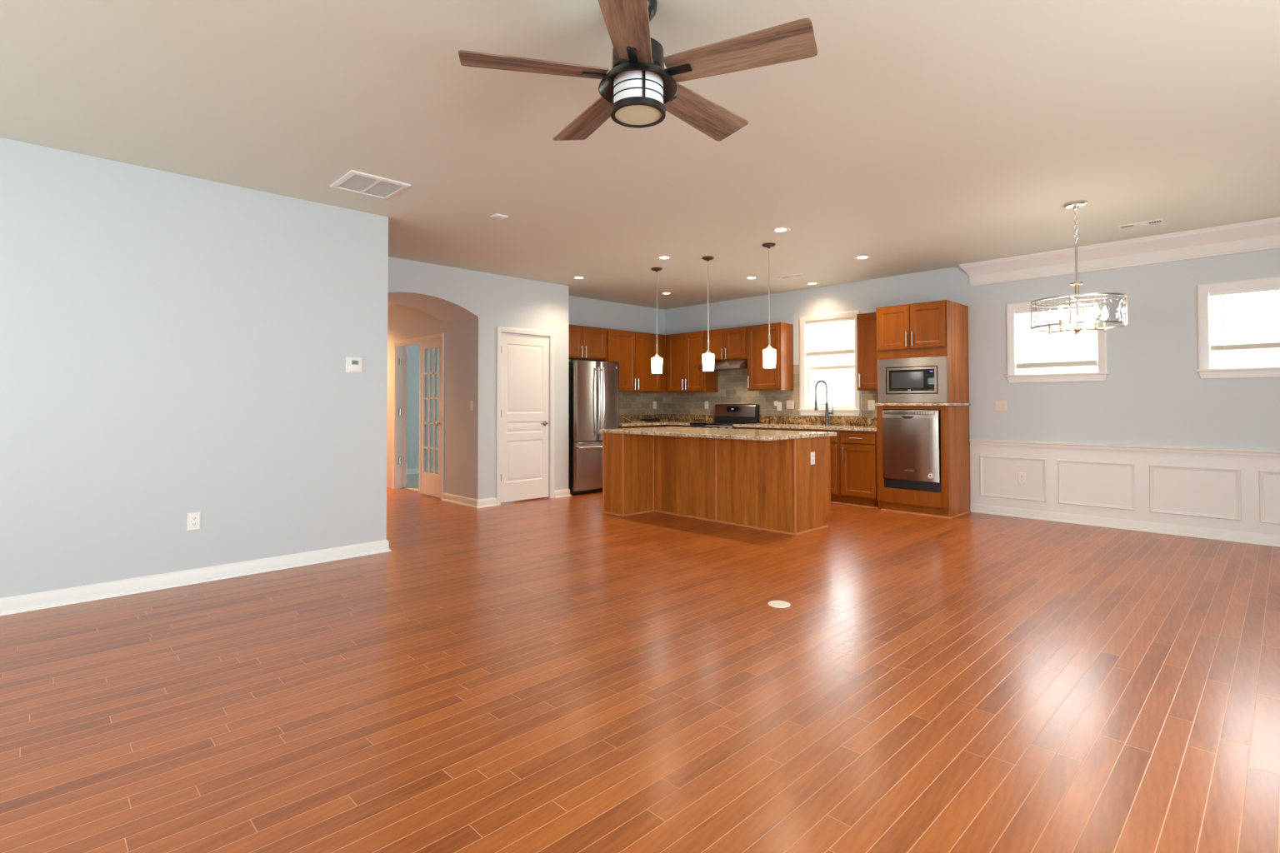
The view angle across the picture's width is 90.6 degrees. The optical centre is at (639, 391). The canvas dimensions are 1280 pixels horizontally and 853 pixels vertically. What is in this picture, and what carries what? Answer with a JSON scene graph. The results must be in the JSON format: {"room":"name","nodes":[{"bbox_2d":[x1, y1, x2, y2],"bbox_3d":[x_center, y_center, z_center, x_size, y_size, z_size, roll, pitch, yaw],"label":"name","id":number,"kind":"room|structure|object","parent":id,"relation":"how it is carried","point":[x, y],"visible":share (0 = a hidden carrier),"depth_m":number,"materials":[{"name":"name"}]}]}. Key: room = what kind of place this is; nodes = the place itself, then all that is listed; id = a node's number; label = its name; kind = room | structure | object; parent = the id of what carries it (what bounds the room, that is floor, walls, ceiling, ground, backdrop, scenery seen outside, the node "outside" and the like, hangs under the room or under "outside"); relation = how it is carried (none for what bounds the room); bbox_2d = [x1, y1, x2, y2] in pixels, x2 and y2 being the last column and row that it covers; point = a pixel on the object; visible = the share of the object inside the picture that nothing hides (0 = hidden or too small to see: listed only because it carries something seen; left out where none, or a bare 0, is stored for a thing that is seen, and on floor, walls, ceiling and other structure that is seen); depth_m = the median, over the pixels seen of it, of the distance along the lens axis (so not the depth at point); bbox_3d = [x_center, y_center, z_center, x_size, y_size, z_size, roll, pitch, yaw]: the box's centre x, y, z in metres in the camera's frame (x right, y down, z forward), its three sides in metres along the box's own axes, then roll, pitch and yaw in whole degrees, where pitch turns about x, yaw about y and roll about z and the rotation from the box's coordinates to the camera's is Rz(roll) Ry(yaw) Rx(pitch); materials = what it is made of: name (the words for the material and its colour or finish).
{"room":"empty living room","nodes":[
{"label":"empty living room","id":0,"kind":"room"},
{"bbox_2d":[0,137,388,598],"bbox_3d":[-3.738,-0.095,3.650,4.540,2.743,0.120,1,-2,-44],"label":"wall","id":1,"kind":"structure","parent":0,"point":[173,346],"depth_m":4.20,"materials":[{"name":"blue paint"}]},
{"bbox_2d":[187,512,200,530],"bbox_3d":[-3.000,0.875,4.259,0.074,0.118,0.008,1,-2,-44],"label":"wall outlet","id":2,"kind":"object","parent":1,"relation":"attached to","point":[194,518],"visible":1,"depth_m":4.26,"materials":[{"name":"white plastic"}]},
{"bbox_2d":[0,540,391,615],"bbox_3d":[-3.726,1.230,3.635,4.568,0.094,0.176,1,-2,-44],"label":"baseboard","id":3,"kind":"structure","parent":1,"relation":"attached to","point":[27,602],"depth_m":4.18,"materials":[{"name":"white wood"}]},
{"bbox_2d":[345,356,362,373],"bbox_3d":[-2.254,-0.210,4.998,0.128,0.124,0.024,1,-2,-44],"label":"thermostat","id":4,"kind":"object","parent":1,"relation":"attached to","point":[353,365],"visible":1,"depth_m":4.99,"materials":[{"name":"white plastic"}]},
{"bbox_2d":[386,304,444,492],"bbox_3d":[-4.015,0.020,9.620,0.120,2.744,4.620,1,-2,-44],"label":"wall","id":5,"kind":"structure","parent":0,"point":[403,322],"depth_m":8.90,"materials":[{"name":"grey paint"}]},
{"bbox_2d":[387,302,396,306],"bbox_3d":[-4.090,-1.292,9.574,0.085,0.123,4.620,1,-2,-44],"label":"trim","id":6,"kind":"structure","parent":5,"relation":"attached to","point":[388,303],"depth_m":9.09,"materials":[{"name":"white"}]},
{"bbox_2d":[398,347,407,487],"bbox_3d":[-3.463,0.371,9.336,0.098,1.996,0.751,0,-1,-15],"label":"door","id":7,"kind":"structure","parent":5,"relation":"in","point":[405,375],"depth_m":9.03,"materials":[{"name":"white wood"}]},
{"bbox_2d":[391,332,444,499],"bbox_3d":[-2.941,0.350,8.513,0.120,2.036,1.380,1,-2,-44],"label":"trim","id":8,"kind":"structure","parent":5,"relation":"attached to","point":[399,348],"depth_m":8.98,"materials":[{"name":"white wood"}]},
{"bbox_2d":[418,340,440,498],"bbox_3d":[-2.727,0.348,8.206,0.106,1.996,0.623,1,-2,-44],"label":"door","id":9,"kind":"structure","parent":5,"relation":"in","point":[429,483],"depth_m":8.27,"materials":[{"name":"white wood"}]},
{"bbox_2d":[402,471,438,491],"bbox_3d":[-2.675,1.406,10.901,3.660,0.014,4.615,1,-2,-44],"label":"floor","id":10,"kind":"structure","parent":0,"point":[412,480],"depth_m":9.64,"materials":[{"name":"paint"}]},
{"bbox_2d":[404,345,439,469],"bbox_3d":[-3.234,0.054,11.512,3.640,2.743,0.100,1,-2,-44],"label":"wall","id":11,"kind":"structure","parent":0,"point":[412,427],"depth_m":10.85,"materials":[{"name":"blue paint"}]},
{"bbox_2d":[406,467,438,474],"bbox_3d":[-3.187,1.377,11.441,3.640,0.094,0.028,1,-2,-44],"label":"baseboard","id":12,"kind":"structure","parent":11,"relation":"attached to","point":[408,471],"depth_m":10.82,"materials":[{"name":"white"}]},
{"bbox_2d":[387,256,568,499],"bbox_3d":[-3.901,-0.051,5.937,7.500,2.743,0.815,1,-2,-44],"label":"wall","id":13,"kind":"structure","parent":0,"point":[471,305],"depth_m":7.53,"materials":[{"name":"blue paint"}]},
{"bbox_2d":[469,400,473,410],"bbox_3d":[-1.989,0.167,7.444,0.012,0.118,0.074,1,-2,-44],"label":"light switch","id":14,"kind":"object","parent":13,"relation":"attached to","point":[471,402],"visible":1,"depth_m":7.44,"materials":[{"name":"white plastic"}]},
{"bbox_2d":[441,489,571,508],"bbox_3d":[-3.887,1.274,5.920,7.528,0.094,0.865,1,-2,-44],"label":"baseboard","id":15,"kind":"structure","parent":13,"relation":"attached to","point":[475,503],"depth_m":7.54,"materials":[{"name":"white wood"}]},
{"bbox_2d":[500,332,549,502],"bbox_3d":[-1.411,0.312,7.798,0.726,2.036,0.106,1,-2,-44],"label":"door","id":16,"kind":"structure","parent":13,"relation":"in","point":[524,358],"depth_m":7.80,"materials":[{"name":"white wood"}]},
{"bbox_2d":[495,326,554,505],"bbox_3d":[-1.395,0.293,7.791,0.840,2.119,0.019,1,-2,-44],"label":"trim","id":17,"kind":"structure","parent":13,"relation":"attached to","point":[499,329],"depth_m":7.79,"materials":[{"name":"white wood"}]},
{"bbox_2d":[568,295,664,393],"bbox_3d":[-0.546,0.014,9.615,2.440,2.743,0.230,1,-2,-44],"label":"wall","id":18,"kind":"structure","parent":0,"point":[582,312],"depth_m":9.63,"materials":[{"name":"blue paint"}]},
{"bbox_2d":[568,324,605,361],"bbox_3d":[-0.886,-0.682,8.877,0.875,0.458,0.352,1,-2,-44],"label":"upper cabinet","id":19,"kind":"object","parent":18,"relation":"attached to","point":[585,343],"visible":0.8,"depth_m":8.84,"materials":[{"name":"brown wood"}]},
{"bbox_2d":[594,328,665,393],"bbox_3d":[-0.127,-0.443,9.612,1.236,0.911,0.352,1,-2,-44],"label":"upper cabinet","id":20,"kind":"object","parent":18,"relation":"attached to","point":[634,352],"visible":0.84,"depth_m":9.48,"materials":[{"name":"brown wood"}]},
{"bbox_2d":[619,365,876,423],"bbox_3d":[1.214,0.001,8.452,1.541,0.881,3.891,1,-2,-44],"label":"tile backsplash","id":21,"kind":"structure","parent":18,"relation":"attached to","point":[732,385],"depth_m":9.49,"materials":[{"name":"tile"}]},
{"bbox_2d":[653,401,656,409],"bbox_3d":[0.240,0.217,10.195,0.074,0.118,0.008,1,-2,-44],"label":"wall outlet","id":22,"kind":"object","parent":21,"relation":"attached to","point":[654,402],"visible":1,"depth_m":10.20,"materials":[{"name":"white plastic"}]},
{"bbox_2d":[705,401,708,409],"bbox_3d":[1.021,0.207,9.730,0.008,0.118,0.074,1,-2,-44],"label":"wall outlet","id":23,"kind":"object","parent":21,"relation":"attached to","point":[706,402],"visible":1,"depth_m":9.72,"materials":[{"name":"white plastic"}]},
{"bbox_2d":[776,402,781,410],"bbox_3d":[1.931,0.206,8.796,0.008,0.118,0.074,1,-2,-44],"label":"wall outlet","id":24,"kind":"object","parent":21,"relation":"attached to","point":[779,407],"visible":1,"depth_m":8.79,"materials":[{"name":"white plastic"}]},
{"bbox_2d":[786,400,794,409],"bbox_3d":[2.054,0.179,8.669,0.012,0.118,0.115,1,-2,-44],"label":"light switch","id":25,"kind":"object","parent":21,"relation":"attached to","point":[790,404],"visible":1,"depth_m":8.66,"materials":[{"name":"beige plastic"}]},
{"bbox_2d":[867,400,874,409],"bbox_3d":[2.865,0.169,7.839,0.008,0.122,0.090,1,-2,-44],"label":"wall outlet","id":26,"kind":"object","parent":21,"relation":"attached to","point":[871,403],"visible":1,"depth_m":7.84,"materials":[{"name":"white plastic"}]},
{"bbox_2d":[0,487,1279,852],"bbox_3d":[-1.508,1.363,5.206,10.340,0.120,14.800,1,-2,-44],"label":"floor","id":27,"kind":"structure","parent":0,"point":[542,675],"depth_m":2.62,"materials":[{"name":"brown wood"}]},
{"bbox_2d":[568,359,619,494],"bbox_3d":[-0.752,0.476,8.717,0.820,1.785,0.715,1,-2,-44],"label":"refrigerator","id":28,"kind":"object","parent":27,"relation":"on","point":[593,387],"visible":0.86,"depth_m":8.40,"materials":[{"name":"silver metal"}]},
{"bbox_2d":[619,425,666,429],"bbox_3d":[0.088,0.942,9.583,1.515,0.884,0.635,1,-2,-44],"label":"base cabinet","id":29,"kind":"object","parent":27,"relation":"on","point":[649,426],"visible":0.04,"depth_m":9.16,"materials":[{"name":"brown wood"}]},
{"bbox_2d":[619,414,714,426],"bbox_3d":[0.243,0.424,9.440,1.540,0.142,1.106,1,-2,-44],"label":"countertop","id":30,"kind":"structure","parent":29,"relation":"on","point":[665,419],"depth_m":9.79,"materials":[{"name":"stone"}]},
{"bbox_2d":[641,412,659,422],"bbox_3d":[0.172,0.397,9.846,0.260,0.147,0.150,1,-2,-44],"label":"router","id":31,"kind":"object","parent":30,"relation":"on","point":[646,420],"visible":0.97,"depth_m":9.80,"materials":[{"name":"black plastic"}]},
{"bbox_2d":[666,425,689,427],"bbox_3d":[0.764,0.940,9.519,0.635,0.884,0.500,1,-2,-44],"label":"base cabinet","id":32,"kind":"object","parent":27,"relation":"on","point":[680,426],"visible":0.07,"depth_m":9.34,"materials":[{"name":"brown wood"}]},
{"bbox_2d":[599,426,836,535],"bbox_3d":[0.747,0.870,6.641,1.183,0.915,2.230,1,-2,-44],"label":"kitchen island","id":33,"kind":"object","parent":27,"relation":"on","point":[767,480],"visible":1,"depth_m":6.37,"materials":[{"name":"brown wood"}]},
{"bbox_2d":[810,451,814,464],"bbox_3d":[1.641,0.633,6.003,0.074,0.118,0.008,1,-2,-44],"label":"wall outlet","id":34,"kind":"object","parent":33,"relation":"attached to","point":[812,454],"visible":1,"depth_m":6.00,"materials":[{"name":"white plastic"}]},
{"bbox_2d":[689,404,759,429],"bbox_3d":[1.188,0.766,9.039,0.680,1.173,0.766,1,-2,-44],"label":"range","id":35,"kind":"object","parent":27,"relation":"on","point":[729,415],"visible":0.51,"depth_m":9.12,"materials":[{"name":"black metal"}]},
{"bbox_2d":[689,421,753,425],"bbox_3d":[1.182,0.456,9.040,0.578,0.020,0.766,1,-2,-44],"label":"cooktop","id":36,"kind":"object","parent":35,"relation":"in","point":[713,423],"depth_m":9.02,"materials":[{"name":"black glass"}]},
{"bbox_2d":[735,426,774,429],"bbox_3d":[1.702,0.920,8.558,0.635,0.884,0.619,1,-2,-44],"label":"base cabinet","id":37,"kind":"object","parent":27,"relation":"on","point":[737,427],"visible":0.04,"depth_m":8.36,"materials":[{"name":"brown wood"}]},
{"bbox_2d":[768,600,790,608],"bbox_3d":[0.832,1.270,3.785,0.132,0.006,0.132,1,-2,-44],"label":"floor outlet","id":38,"kind":"object","parent":27,"relation":"on","point":[780,604],"visible":1,"depth_m":3.77,"materials":[{"name":"white plastic"}]},
{"bbox_2d":[774,428,842,502],"bbox_3d":[2.237,0.909,8.009,0.635,0.884,0.909,1,-2,-44],"label":"base cabinet","id":39,"kind":"object","parent":27,"relation":"on","point":[835,440],"visible":0.2,"depth_m":7.54,"materials":[{"name":"brown wood"}]},
{"bbox_2d":[733,415,877,431],"bbox_3d":[2.194,0.396,8.082,0.643,0.142,2.008,1,-2,-44],"label":"countertop","id":40,"kind":"structure","parent":39,"relation":"on","point":[847,423],"depth_m":8.18,"materials":[{"name":"stone"}]},
{"bbox_2d":[814,380,833,425],"bbox_3d":[2.383,0.143,8.192,0.261,0.586,0.059,-1,-1,41],"label":"kitchen faucet","id":41,"kind":"object","parent":40,"relation":"on","point":[827,417],"visible":1,"depth_m":8.17,"materials":[{"name":"grey metal"}]},
{"bbox_2d":[830,501,878,509],"bbox_3d":[2.038,1.341,7.909,0.016,0.017,2.006,1,-2,-44],"label":"trim","id":42,"kind":"structure","parent":27,"relation":"on","point":[862,506],"depth_m":7.42,"materials":[{"name":"brown wood"}]},
{"bbox_2d":[840,430,878,507],"bbox_3d":[2.720,0.899,7.513,0.635,0.884,0.470,1,-2,-44],"label":"base cabinet","id":43,"kind":"object","parent":27,"relation":"on","point":[858,449],"visible":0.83,"depth_m":7.32,"materials":[{"name":"brown wood"}]},
{"bbox_2d":[875,300,970,519],"bbox_3d":[3.154,0.190,7.065,0.687,2.283,0.781,1,-2,-44],"label":"tall cabinet","id":44,"kind":"object","parent":27,"relation":"on","point":[936,328],"visible":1,"depth_m":6.82,"materials":[{"name":"brown wood"}]},
{"bbox_2d":[882,409,940,492],"bbox_3d":[3.131,0.636,7.045,0.628,0.865,0.609,1,-2,-44],"label":"dishwasher","id":45,"kind":"object","parent":44,"relation":"in","point":[911,438],"visible":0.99,"depth_m":6.82,"materials":[{"name":"silver metal"}]},
{"bbox_2d":[875,403,970,405],"bbox_3d":[3.159,0.144,7.075,0.653,0.030,0.799,1,-2,-44],"label":"granite ledge","id":46,"kind":"object","parent":44,"relation":"on","point":[876,404],"visible":0.96,"depth_m":6.82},
{"bbox_2d":[877,355,948,403],"bbox_3d":[3.081,-0.118,6.993,0.410,0.488,0.744,1,-2,-44],"label":"microwave","id":47,"kind":"object","parent":46,"relation":"on","point":[922,384],"visible":1,"depth_m":6.83,"materials":[{"name":"silver metal"}]},
{"bbox_2d":[0,0,1279,309],"bbox_3d":[-1.513,-1.499,5.260,10.340,0.120,14.800,1,-2,-44],"label":"ceiling","id":48,"kind":"structure","parent":0,"point":[918,136],"depth_m":3.44,"materials":[{"name":"white paint"}]},
{"bbox_2d":[330,170,411,199],"bbox_3d":[-1.896,-1.446,4.453,0.405,0.016,0.420,1,-2,-44],"label":"ceiling vent","id":49,"kind":"object","parent":48,"relation":"in","point":[357,182],"visible":1,"depth_m":4.43,"materials":[{"name":"white metal"}]},
{"bbox_2d":[490,213,508,219],"bbox_3d":[-1.155,-1.433,5.189,0.110,0.016,0.110,1,-2,-44],"label":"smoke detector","id":50,"kind":"object","parent":48,"relation":"attached to","point":[500,217],"visible":1,"depth_m":5.17,"materials":[{"name":"white plastic"}]},
{"bbox_2d":[572,276,585,279],"bbox_3d":[-0.746,-1.389,7.738,0.168,0.006,0.168,1,-2,-44],"label":"recessed light","id":51,"kind":"object","parent":48,"relation":"in","point":[573,277],"visible":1,"depth_m":7.73,"materials":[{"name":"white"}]},
{"bbox_2d":[458,0,817,141],"bbox_3d":[0.010,-1.275,2.459,1.261,0.439,1.297,1,-2,-44],"label":"ceiling fan","id":52,"kind":"object","parent":48,"relation":"hanging from","point":[637,92],"visible":1,"depth_m":2.33,"materials":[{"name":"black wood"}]},
{"bbox_2d":[598,61,677,103],"bbox_3d":[-0.007,-1.187,2.428,0.304,0.066,0.304,1,-2,-44],"label":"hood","id":53,"kind":"object","parent":52,"relation":"attached to","point":[654,73],"depth_m":2.35,"materials":[{"name":"black"}]},
{"bbox_2d":[651,267,662,373],"bbox_3d":[0.192,-0.806,7.207,0.127,1.197,0.127,1,-2,-44],"label":"pendant light","id":54,"kind":"object","parent":48,"relation":"hanging from","point":[657,362],"visible":1,"depth_m":7.16,"materials":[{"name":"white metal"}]},
{"bbox_2d":[656,255,672,259],"bbox_3d":[0.256,-1.411,6.682,0.168,0.006,0.168,1,-2,-44],"label":"recessed light","id":55,"kind":"object","parent":48,"relation":"in","point":[661,257],"visible":1,"depth_m":6.67,"materials":[{"name":"white"}]},
{"bbox_2d":[660,292,672,294],"bbox_3d":[0.372,-1.370,8.841,0.168,0.006,0.168,1,-2,-44],"label":"recessed light","id":56,"kind":"object","parent":48,"relation":"in","point":[663,293],"visible":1,"depth_m":8.84,"materials":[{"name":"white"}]},
{"bbox_2d":[702,255,714,370],"bbox_3d":[0.718,-0.817,6.668,0.127,1.197,0.127,1,-2,-44],"label":"pendant light","id":57,"kind":"object","parent":48,"relation":"hanging from","point":[707,358],"visible":1,"depth_m":6.62,"materials":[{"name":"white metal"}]},
{"bbox_2d":[745,276,758,279],"bbox_3d":[1.369,-1.392,7.769,0.168,0.006,0.168,1,-2,-44],"label":"recessed light","id":58,"kind":"object","parent":48,"relation":"in","point":[747,277],"visible":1,"depth_m":7.75,"materials":[{"name":"white"}]},
{"bbox_2d":[762,242,775,368],"bbox_3d":[1.250,-0.828,6.123,0.127,1.197,0.127,1,-2,-44],"label":"pendant light","id":59,"kind":"object","parent":48,"relation":"hanging from","point":[769,354],"visible":1,"depth_m":6.08,"materials":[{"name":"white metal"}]},
{"bbox_2d":[770,227,790,232],"bbox_3d":[1.251,-1.433,5.619,0.168,0.006,0.168,1,-2,-44],"label":"recessed light","id":60,"kind":"object","parent":48,"relation":"in","point":[777,229],"visible":1,"depth_m":5.61,"materials":[{"name":"white"}]},
{"bbox_2d":[777,273,804,278],"bbox_3d":[1.831,-1.394,7.645,0.120,0.009,0.310,1,-2,-44],"label":"ceiling vent","id":61,"kind":"object","parent":48,"relation":"in","point":[797,274],"visible":1,"depth_m":7.63,"materials":[{"name":"white metal"}]},
{"bbox_2d":[805,282,819,284],"bbox_3d":[2.216,-1.386,8.138,0.168,0.006,0.168,1,-2,-44],"label":"recessed light","id":62,"kind":"object","parent":48,"relation":"in","point":[807,283],"visible":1,"depth_m":8.13,"materials":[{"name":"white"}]},
{"bbox_2d":[854,255,871,259],"bbox_3d":[2.353,-1.414,6.686,0.168,0.006,0.168,1,-2,-44],"label":"recessed light","id":63,"kind":"object","parent":48,"relation":"in","point":[860,257],"visible":1,"depth_m":6.68,"materials":[{"name":"white"}]},
{"bbox_2d":[1030,200,1128,334],"bbox_3d":[3.368,-0.953,4.883,0.621,1.001,0.621,1,-2,-44],"label":"chandelier","id":64,"kind":"object","parent":48,"relation":"hanging from","point":[1075,205],"visible":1,"depth_m":4.84,"materials":[{"name":"silver metal"}]},
{"bbox_2d":[1116,218,1165,229],"bbox_3d":[4.306,-1.439,5.443,0.130,0.009,0.320,1,-2,-44],"label":"ceiling vent","id":65,"kind":"object","parent":48,"relation":"in","point":[1162,220],"visible":1,"depth_m":5.42,"materials":[{"name":"white metal"}]},
{"bbox_2d":[665,216,1279,535],"bbox_3d":[2.091,-0.007,8.702,0.258,2.743,14.660,1,-2,-44],"label":"wall","id":66,"kind":"structure","parent":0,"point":[1152,393],"depth_m":6.07,"materials":[{"name":"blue paint"}]},
{"bbox_2d":[665,330,717,393],"bbox_3d":[0.770,-0.441,9.753,0.352,0.911,0.806,1,-2,-44],"label":"upper cabinet","id":67,"kind":"object","parent":66,"relation":"attached to","point":[684,352],"visible":0.96,"depth_m":9.60,"materials":[{"name":"brown wood"}]},
{"bbox_2d":[705,325,747,361],"bbox_3d":[1.318,-0.678,9.195,0.352,0.461,0.754,1,-2,-44],"label":"upper cabinet","id":68,"kind":"object","parent":66,"relation":"attached to","point":[726,344],"visible":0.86,"depth_m":9.05,"materials":[{"name":"brown wood"}]},
{"bbox_2d":[697,359,747,371],"bbox_3d":[1.276,-0.381,9.148,0.468,0.130,0.754,1,-2,-44],"label":"range hood","id":69,"kind":"object","parent":68,"relation":"attached to","point":[731,365],"visible":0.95,"depth_m":8.95,"materials":[{"name":"silver metal"}]},
{"bbox_2d":[747,322,793,390],"bbox_3d":[1.776,-0.465,8.721,0.352,0.905,0.550,1,-2,-44],"label":"upper cabinet","id":70,"kind":"object","parent":66,"relation":"attached to","point":[780,377],"visible":0.96,"depth_m":8.59,"materials":[{"name":"brown wood"}]},
{"bbox_2d":[798,310,861,415],"bbox_3d":[2.512,-0.349,8.311,0.190,1.327,0.887,1,-2,-44],"label":"window","id":71,"kind":"structure","parent":66,"relation":"attached to","point":[807,367],"depth_m":8.45,"materials":[{"name":"white wood"}]},
{"bbox_2d":[805,317,854,406],"bbox_3d":[2.490,-0.369,8.291,0.058,1.142,0.695,1,-2,-44],"label":"window blind","id":72,"kind":"object","parent":66,"relation":"attached to","point":[840,352],"visible":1,"depth_m":8.29,"materials":[{"name":"white plastic"}]},
{"bbox_2d":[856,312,876,390],"bbox_3d":[2.854,-0.476,7.616,0.352,0.928,0.394,1,-2,-44],"label":"upper cabinet","id":73,"kind":"object","parent":66,"relation":"attached to","point":[866,322],"visible":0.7,"depth_m":7.57,"materials":[{"name":"brown wood"}]},
{"bbox_2d":[994,400,1007,411],"bbox_3d":[3.880,0.154,6.811,0.012,0.122,0.122,1,-2,-44],"label":"light switch","id":74,"kind":"object","parent":66,"relation":"attached to","point":[999,405],"visible":1,"depth_m":6.81,"materials":[{"name":"beige plastic"}]},
{"bbox_2d":[1017,472,1025,484],"bbox_3d":[4.014,0.912,6.656,0.008,0.118,0.074,1,-2,-44],"label":"wall outlet","id":75,"kind":"object","parent":66,"relation":"attached to","point":[1021,476],"visible":1,"depth_m":6.65,"materials":[{"name":"white plastic"}]},
{"bbox_2d":[1015,303,1098,371],"bbox_3d":[4.253,-0.540,6.485,0.058,0.658,0.711,1,-2,-44],"label":"window blind","id":76,"kind":"object","parent":66,"relation":"attached to","point":[1077,363],"visible":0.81,"depth_m":6.48,"materials":[{"name":"white plastic"}]},
{"bbox_2d":[1005,295,1109,383],"bbox_3d":[4.275,-0.520,6.505,0.190,0.843,0.903,1,-2,-44],"label":"window","id":77,"kind":"structure","parent":66,"relation":"attached to","point":[1014,375],"depth_m":6.51,"materials":[{"name":"white wood"}]},
{"bbox_2d":[970,503,1279,547],"bbox_3d":[5.362,1.247,5.261,0.028,0.094,4.883,1,-2,-44],"label":"baseboard","id":78,"kind":"structure","parent":66,"relation":"attached to","point":[1163,528],"depth_m":5.97,"materials":[{"name":"white wood"}]},
{"bbox_2d":[1195,276,1279,378],"bbox_3d":[5.349,-0.543,5.404,0.190,0.843,0.907,1,-2,-44],"label":"window","id":79,"kind":"structure","parent":66,"relation":"attached to","point":[1207,368],"depth_m":5.60,"materials":[{"name":"white wood"}]},
{"bbox_2d":[1209,285,1279,365],"bbox_3d":[5.328,-0.563,5.383,0.058,0.658,0.715,1,-2,-44],"label":"window blind","id":80,"kind":"object","parent":66,"relation":"attached to","point":[1224,347],"visible":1,"depth_m":5.47,"materials":[{"name":"white plastic"}]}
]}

